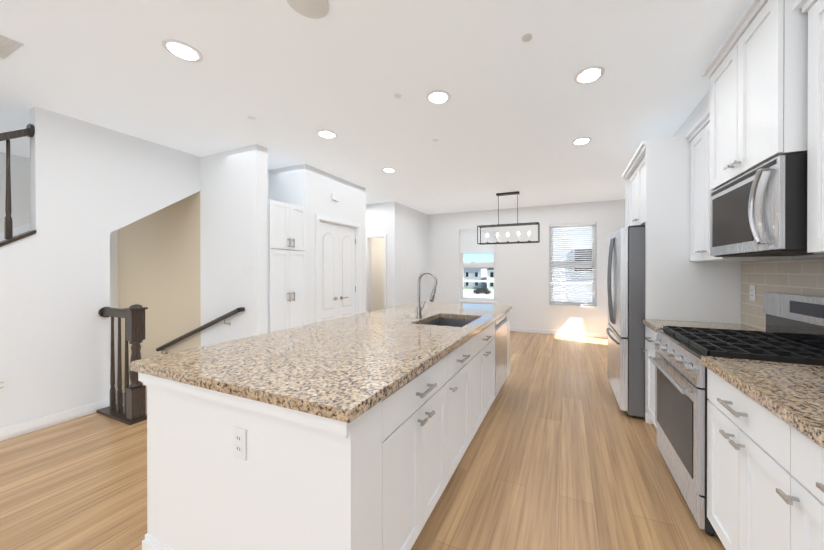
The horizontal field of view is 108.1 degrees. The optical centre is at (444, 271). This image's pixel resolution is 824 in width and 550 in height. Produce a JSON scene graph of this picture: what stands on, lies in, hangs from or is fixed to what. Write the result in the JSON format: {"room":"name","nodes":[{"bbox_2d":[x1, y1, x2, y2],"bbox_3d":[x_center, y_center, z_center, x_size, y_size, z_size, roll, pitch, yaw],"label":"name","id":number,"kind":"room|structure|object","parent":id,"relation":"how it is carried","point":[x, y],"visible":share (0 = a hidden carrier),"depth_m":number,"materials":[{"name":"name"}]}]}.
{"room":"kitchen","nodes":[
{"label":"kitchen","id":0,"kind":"room"},
{"bbox_2d":[0,223,29,240],"bbox_3d":[-4.267,0.305,2.180,1.028,3.170,3.680,0,0,22],"label":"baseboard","id":1,"kind":"structure","parent":0,"point":[21,229],"depth_m":2.85,"materials":[{"name":"white wood"}]},
{"bbox_2d":[0,152,117,403],"bbox_3d":[-5.911,1.475,1.874,0.120,5.734,5.500,0,0,22],"label":"wall","id":2,"kind":"structure","parent":0,"point":[20,186],"depth_m":3.63,"materials":[{"name":"white paint"}]},
{"bbox_2d":[0,106,199,428],"bbox_3d":[-4.079,-0.023,1.118,0.120,2.734,5.500,0,0,22],"label":"wall","id":3,"kind":"structure","parent":0,"point":[93,187],"depth_m":2.68,"materials":[{"name":"white paint"}]},
{"bbox_2d":[0,376,8,392],"bbox_3d":[-3.503,0.901,2.354,0.008,0.116,0.070,0,0,22],"label":"outlet","id":4,"kind":"object","parent":3,"relation":"attached to","point":[4,384],"visible":1,"depth_m":2.37,"materials":[{"name":"white plastic"}]},
{"bbox_2d":[0,124,35,246],"bbox_3d":[-3.896,-0.006,1.565,0.150,2.474,2.094,0,0,22],"label":"stair rail","id":5,"kind":"object","parent":3,"relation":"attached to","point":[29,131],"visible":1,"depth_m":2.42,"materials":[{"name":"brown wood"}]},
{"bbox_2d":[0,399,109,440],"bbox_3d":[-4.143,1.298,0.791,0.014,0.095,4.600,0,0,22],"label":"baseboard","id":6,"kind":"structure","parent":3,"relation":"attached to","point":[6,433],"depth_m":2.57,"materials":[{"name":"white wood"}]},
{"bbox_2d":[118,144,266,413],"bbox_3d":[-3.466,1.470,3.908,3.100,5.734,0.120,0,0,22],"label":"wall","id":7,"kind":"structure","parent":0,"point":[233,212],"depth_m":3.61,"materials":[{"name":"white paint"}]},
{"bbox_2d":[156,307,244,353],"bbox_3d":[-2.996,0.748,3.603,1.648,0.702,0.080,0,0,22],"label":"wall-mounted handrail","id":8,"kind":"object","parent":7,"relation":"attached to","point":[205,326],"visible":0.96,"depth_m":3.50,"materials":[{"name":"brown wood"}]},
{"bbox_2d":[267,168,270,332],"bbox_3d":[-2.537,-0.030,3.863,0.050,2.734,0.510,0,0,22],"label":"wall","id":9,"kind":"structure","parent":0,"point":[268,171],"depth_m":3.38,"materials":[{"name":"white paint"}]},
{"bbox_2d":[271,166,294,204],"bbox_3d":[-2.182,-0.031,4.055,0.560,2.734,0.065,0,0,22],"label":"wall","id":10,"kind":"structure","parent":0,"point":[282,179],"depth_m":4.01,"materials":[{"name":"white paint"}]},
{"bbox_2d":[295,164,362,324],"bbox_3d":[-1.650,-0.032,4.404,0.120,2.734,1.115,0,0,22],"label":"wall","id":11,"kind":"structure","parent":0,"point":[310,189],"depth_m":4.06,"materials":[{"name":"white paint"}]},
{"bbox_2d":[331,193,338,200],"bbox_3d":[-1.588,-1.080,4.347,0.034,0.090,0.130,0,0,22],"label":"door chime","id":12,"kind":"object","parent":11,"relation":"attached to","point":[334,197],"visible":1,"depth_m":4.32,"materials":[{"name":"white plastic"}]},
{"bbox_2d":[320,221,355,321],"bbox_3d":[-1.582,0.312,4.472,0.095,2.023,0.790,0,0,22],"label":"closet doors","id":13,"kind":"structure","parent":11,"relation":"in","point":[337,272],"depth_m":4.44,"materials":[{"name":"white wood"}]},
{"bbox_2d":[0,331,725,549],"bbox_3d":[-0.978,1.401,2.319,6.410,0.120,10.070,0,0,22],"label":"floor","id":14,"kind":"structure","parent":0,"point":[562,452],"depth_m":1.92,"materials":[{"name":"brown wood"}]},
{"bbox_2d":[96,304,147,424],"bbox_3d":[-2.997,0.818,2.773,0.622,1.043,0.140,0,0,22],"label":"balustrade","id":15,"kind":"object","parent":14,"relation":"on","point":[132,410],"visible":0.98,"depth_m":2.70,"materials":[{"name":"brown wood"}]},
{"bbox_2d":[268,199,306,332],"bbox_3d":[-2.146,0.257,3.725,0.678,2.160,0.506,0,0,22],"label":"pantry cabinet","id":16,"kind":"object","parent":14,"relation":"on","point":[287,266],"visible":0.48,"depth_m":3.57,"materials":[{"name":"white wood"}]},
{"bbox_2d":[134,309,510,549],"bbox_3d":[-0.289,0.901,2.498,1.250,0.879,2.920,0,0,22],"label":"kitchen island","id":17,"kind":"object","parent":14,"relation":"on","point":[361,428],"depth_m":1.20,"materials":[{"name":"white wood"}]},
{"bbox_2d":[233,426,246,460],"bbox_3d":[-0.785,0.659,1.141,0.070,0.116,0.008,0,0,22],"label":"outlet","id":18,"kind":"object","parent":17,"relation":"attached to","point":[239,443],"visible":1,"depth_m":1.14,"materials":[{"name":"white plastic"}]},
{"bbox_2d":[130,301,511,420],"bbox_3d":[-0.321,0.440,2.520,1.281,0.040,2.956,0,0,22],"label":"island countertop","id":19,"kind":"structure","parent":17,"relation":"on","point":[339,367],"depth_m":1.45,"materials":[{"name":"beige stone"}]},
{"bbox_2d":[416,271,436,317],"bbox_3d":[-0.150,0.208,2.698,0.213,0.421,0.107,0,0,22],"label":"faucet","id":20,"kind":"object","parent":19,"relation":"on","point":[419,309],"visible":1,"depth_m":2.68,"materials":[{"name":"silver metal"}]},
{"bbox_2d":[423,317,473,326],"bbox_3d":[0.044,0.567,2.608,0.464,0.210,0.629,0,0,22],"label":"sink","id":21,"kind":"object","parent":19,"relation":"in","point":[452,322],"visible":0.04,"depth_m":2.91,"materials":[{"name":"silver metal"}]},
{"bbox_2d":[494,313,507,397],"bbox_3d":[0.346,0.850,3.261,0.610,0.747,0.610,0,0,22],"label":"dishwasher","id":22,"kind":"object","parent":17,"relation":"in","point":[500,337],"visible":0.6,"depth_m":3.09,"materials":[{"name":"silver metal"}]},
{"bbox_2d":[606,225,644,417],"bbox_3d":[2.143,0.459,3.020,0.850,1.760,0.908,0,0,22],"label":"refrigerator","id":23,"kind":"object","parent":14,"relation":"on","point":[625,330],"visible":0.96,"depth_m":2.72,"materials":[{"name":"silver metal"}]},
{"bbox_2d":[622,136,740,423],"bbox_3d":[2.261,0.094,2.989,0.680,2.490,1.034,0,0,22],"label":"surround","id":24,"kind":"object","parent":14,"relation":"on","point":[680,285],"visible":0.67,"depth_m":2.56,"materials":[{"name":"white"}]},
{"bbox_2d":[641,319,765,427],"bbox_3d":[1.977,0.881,2.311,0.689,0.920,0.430,0,0,22],"label":"base cabinet","id":25,"kind":"object","parent":14,"relation":"on","point":[652,326],"visible":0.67,"depth_m":2.44,"materials":[{"name":"white wood"}]},
{"bbox_2d":[648,292,823,535],"bbox_3d":[1.719,0.740,1.754,0.728,1.205,0.781,0,0,22],"label":"range","id":26,"kind":"object","parent":14,"relation":"on","point":[794,333],"visible":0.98,"depth_m":1.68,"materials":[{"name":"grey metal"}]},
{"bbox_2d":[707,367,768,549],"bbox_3d":[1.488,0.905,1.063,0.646,0.879,0.660,0,0,22],"label":"base cabinet","id":27,"kind":"object","parent":14,"relation":"on","point":[765,455],"depth_m":1.22,"materials":[{"name":"white wood"}]},
{"bbox_2d":[701,355,823,450],"bbox_3d":[0.972,0.448,-0.164,0.670,0.040,3.320,0,0,22],"label":"countertop","id":28,"kind":"structure","parent":27,"relation":"on","point":[792,392],"depth_m":1.11,"materials":[{"name":"beige stone"}]},
{"bbox_2d":[769,415,823,549],"bbox_3d":[1.287,0.906,0.573,0.646,0.879,0.640,0,0,22],"label":"base cabinet","id":29,"kind":"object","parent":14,"relation":"on","point":[796,465],"depth_m":0.91,"materials":[{"name":"white wood"}]},
{"bbox_2d":[363,188,365,312],"bbox_3d":[-2.210,-0.034,5.318,1.850,2.734,0.150,0,0,22],"label":"wall","id":30,"kind":"structure","parent":0,"point":[364,189],"depth_m":5.00,"materials":[{"name":"white paint"}]},
{"bbox_2d":[0,0,750,214],"bbox_3d":[-1.556,-1.454,2.549,7.660,0.120,10.070,0,0,22],"label":"ceiling","id":31,"kind":"structure","parent":0,"point":[515,113],"depth_m":2.21,"materials":[{"name":"white paint"}]},
{"bbox_2d":[0,34,23,58],"bbox_3d":[-2.742,-1.385,1.831,0.330,0.010,0.110,0,0,22],"label":"ceiling vent","id":32,"kind":"object","parent":31,"relation":"in","point":[9,46],"visible":0.97,"depth_m":1.83,"materials":[{"name":"white plastic"}]},
{"bbox_2d":[161,39,202,61],"bbox_3d":[-1.647,-1.386,1.879,0.200,0.008,0.200,0,0,22],"label":"recessed light","id":33,"kind":"object","parent":31,"relation":"in","point":[182,50],"visible":1,"depth_m":1.86,"materials":[{"name":"white"}]},
{"bbox_2d":[286,0,328,18],"bbox_3d":[-0.701,-1.382,1.523,0.210,0.016,0.210,0,0,22],"label":"speaker","id":34,"kind":"object","parent":31,"relation":"attached to","point":[315,9],"visible":1,"depth_m":1.55},
{"bbox_2d":[316,129,336,138],"bbox_3d":[-1.190,-1.389,3.020,0.200,0.008,0.200,0,0,22],"label":"recessed light","id":35,"kind":"object","parent":31,"relation":"in","point":[325,133],"visible":1,"depth_m":3.00,"materials":[{"name":"white"}]},
{"bbox_2d":[382,167,395,171],"bbox_3d":[-0.758,-1.392,4.097,0.200,0.008,0.200,0,0,22],"label":"recessed light","id":36,"kind":"object","parent":31,"relation":"in","point":[387,169],"visible":1,"depth_m":4.07,"materials":[{"name":"white"}]},
{"bbox_2d":[394,93,401,98],"bbox_3d":[-0.369,-1.389,2.359,0.064,0.004,0.064,0,0,22],"label":"sprinkler","id":37,"kind":"object","parent":31,"relation":"attached to","point":[397,96],"visible":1,"depth_m":2.36,"materials":[{"name":"white plastic"}]},
{"bbox_2d":[426,90,450,103],"bbox_3d":[-0.048,-1.387,2.379,0.200,0.008,0.200,0,0,22],"label":"recessed light","id":38,"kind":"object","parent":31,"relation":"in","point":[437,96],"visible":1,"depth_m":2.37,"materials":[{"name":"white"}]},
{"bbox_2d":[477,191,539,244],"bbox_3d":[1.137,-0.950,5.320,1.072,0.898,0.212,0,0,22],"label":"chandelier","id":39,"kind":"object","parent":31,"relation":"hanging from","point":[513,224],"visible":1,"depth_m":5.29,"materials":[{"name":"black metal"}]},
{"bbox_2d":[521,33,531,41],"bbox_3d":[0.491,-1.388,1.769,0.064,0.004,0.064,0,0,22],"label":"sprinkler","id":40,"kind":"object","parent":31,"relation":"attached to","point":[526,37],"visible":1,"depth_m":1.76,"materials":[{"name":"white plastic"}]},
{"bbox_2d":[571,137,591,144],"bbox_3d":[1.468,-1.390,3.184,0.200,0.008,0.200,0,0,22],"label":"recessed light","id":41,"kind":"object","parent":31,"relation":"in","point":[581,140],"visible":1,"depth_m":3.17,"materials":[{"name":"white"}]},
{"bbox_2d":[574,66,604,83],"bbox_3d":[1.026,-1.387,2.111,0.200,0.008,0.200,0,0,22],"label":"recessed light","id":42,"kind":"object","parent":31,"relation":"in","point":[589,74],"visible":1,"depth_m":2.10,"materials":[{"name":"white"}]},
{"bbox_2d":[366,202,389,311],"bbox_3d":[-1.844,-0.037,6.395,1.650,2.734,0.120,0,0,22],"label":"wall","id":43,"kind":"structure","parent":0,"point":[377,218],"depth_m":6.12,"materials":[{"name":"white paint"}]},
{"bbox_2d":[390,202,427,306],"bbox_3d":[-0.758,-0.038,6.711,0.120,2.734,1.530,0,0,22],"label":"wall","id":44,"kind":"structure","parent":0,"point":[409,236],"depth_m":6.46,"materials":[{"name":"white paint"}]},
{"bbox_2d":[428,199,625,333],"bbox_3d":[1.688,-0.038,6.599,4.730,2.734,0.120,0,0,22],"label":"wall","id":45,"kind":"structure","parent":0,"point":[522,279],"depth_m":6.48,"materials":[{"name":"white paint"}]},
{"bbox_2d":[457,228,497,304],"bbox_3d":[0.781,-0.101,6.944,0.970,1.778,0.140,0,0,22],"label":"window","id":46,"kind":"structure","parent":45,"relation":"in","point":[465,235],"depth_m":6.94,"materials":[{"name":"white plastic"}]},
{"bbox_2d":[510,327,607,338],"bbox_3d":[1.663,1.282,6.541,4.490,0.095,0.014,0,0,22],"label":"baseboard","id":47,"kind":"structure","parent":45,"relation":"attached to","point":[516,329],"depth_m":6.22,"materials":[{"name":"white wood"}]},
{"bbox_2d":[547,222,598,310],"bbox_3d":[2.655,-0.099,6.176,0.980,1.778,0.140,0,0,22],"label":"window","id":48,"kind":"structure","parent":45,"relation":"in","point":[573,303],"depth_m":6.16,"materials":[{"name":"white plastic"}]},
{"bbox_2d":[672,90,709,136],"bbox_3d":[1.252,-1.266,0.003,0.288,0.238,7.250,0,0,22],"label":"wall","id":49,"kind":"structure","parent":0,"point":[702,107],"depth_m":2.52,"materials":[{"name":"white paint"}]},
{"bbox_2d":[792,254,823,258],"bbox_3d":[1.932,-0.023,1.122,0.120,2.734,10.070,0,0,22],"label":"wall","id":50,"kind":"structure","parent":0,"point":[809,256],"depth_m":1.73,"materials":[{"name":"white"}]},
{"bbox_2d":[689,120,791,261],"bbox_3d":[2.115,-0.600,2.176,0.336,1.042,0.562,0,0,22],"label":"upper cabinet","id":51,"kind":"object","parent":50,"relation":"attached to","point":[699,203],"depth_m":2.33,"materials":[{"name":"white wood"}]},
{"bbox_2d":[705,0,800,195],"bbox_3d":[1.829,-0.925,1.584,0.416,0.785,0.696,0,0,22],"label":"upper cabinet","id":52,"kind":"object","parent":50,"relation":"attached to","point":[763,71],"depth_m":1.51,"materials":[{"name":"white wood"}]},
{"bbox_2d":[710,153,823,256],"bbox_3d":[1.813,-0.307,1.591,0.449,0.430,0.696,0,0,22],"label":"microwave","id":53,"kind":"object","parent":52,"relation":"attached to","point":[760,211],"visible":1,"depth_m":1.45,"materials":[{"name":"grey metal"}]},
{"bbox_2d":[741,257,823,330],"bbox_3d":[1.192,0.179,-0.512,0.007,0.500,6.245,0,0,22],"label":"tile backsplash","id":54,"kind":"structure","parent":50,"relation":"attached to","point":[803,276],"depth_m":2.00,"materials":[{"name":"beige tile"}]},
{"bbox_2d":[750,285,755,300],"bbox_3d":[2.307,0.161,2.228,0.008,0.116,0.070,0,0,22],"label":"outlet","id":55,"kind":"object","parent":54,"relation":"attached to","point":[752,292],"visible":1,"depth_m":2.21,"materials":[{"name":"white plastic"}]},
{"bbox_2d":[801,0,823,253],"bbox_3d":[1.598,-0.615,0.917,0.336,1.080,0.660,0,0,22],"label":"upper cabinet","id":56,"kind":"object","parent":50,"relation":"attached to","point":[812,11],"depth_m":1.25,"materials":[{"name":"white wood"}]},
{"label":"outside","id":57,"kind":"structure","parent":0,"visible":0},
{"bbox_2d":[463,289,493,297],"bbox_3d":[50.592,5.638,123.419,400.000,0.350,252.970,0,0,22],"label":"ground","id":58,"kind":"structure","parent":57,"point":[468,293],"depth_m":72.76,"materials":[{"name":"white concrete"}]},
{"bbox_2d":[463,262,485,288],"bbox_3d":[10.825,1.309,99.985,6.801,8.536,11.100,0,0,22],"label":"house","id":59,"kind":"structure","parent":58,"relation":"on","point":[478,273],"materials":[{"name":"beige"}]},
{"bbox_2d":[473,288,491,293],"bbox_3d":[9.635,4.920,74.703,4.200,1.450,1.840,0,0,22],"label":"car","id":60,"kind":"object","parent":58,"relation":"on","point":[482,290],"visible":1,"depth_m":73.94,"materials":[{"name":"black metal"}]},
{"bbox_2d":[486,268,493,289],"bbox_3d":[18.311,1.669,96.103,6.800,7.836,12.600,0,0,22],"label":"house","id":61,"kind":"structure","parent":58,"relation":"on","point":[489,271],"materials":[{"name":"beige"}]},
{"bbox_2d":[463,278,585,300],"bbox_3d":[2.242,3.021,7.812,4.740,5.610,2.510,0,0,22],"label":"deck","id":62,"kind":"object","parent":58,"relation":"on","point":[553,282],"visible":0.08,"depth_m":8.62,"materials":[{"name":"white plastic"}]},
{"bbox_2d":[553,227,591,301],"bbox_3d":[13.515,-1.696,15.913,15.600,15.000,12.600,0,0,22],"label":"neighbour","id":63,"kind":"structure","parent":58,"relation":"on","point":[574,235],"depth_m":12.71,"materials":[{"name":"white"}]}
]}

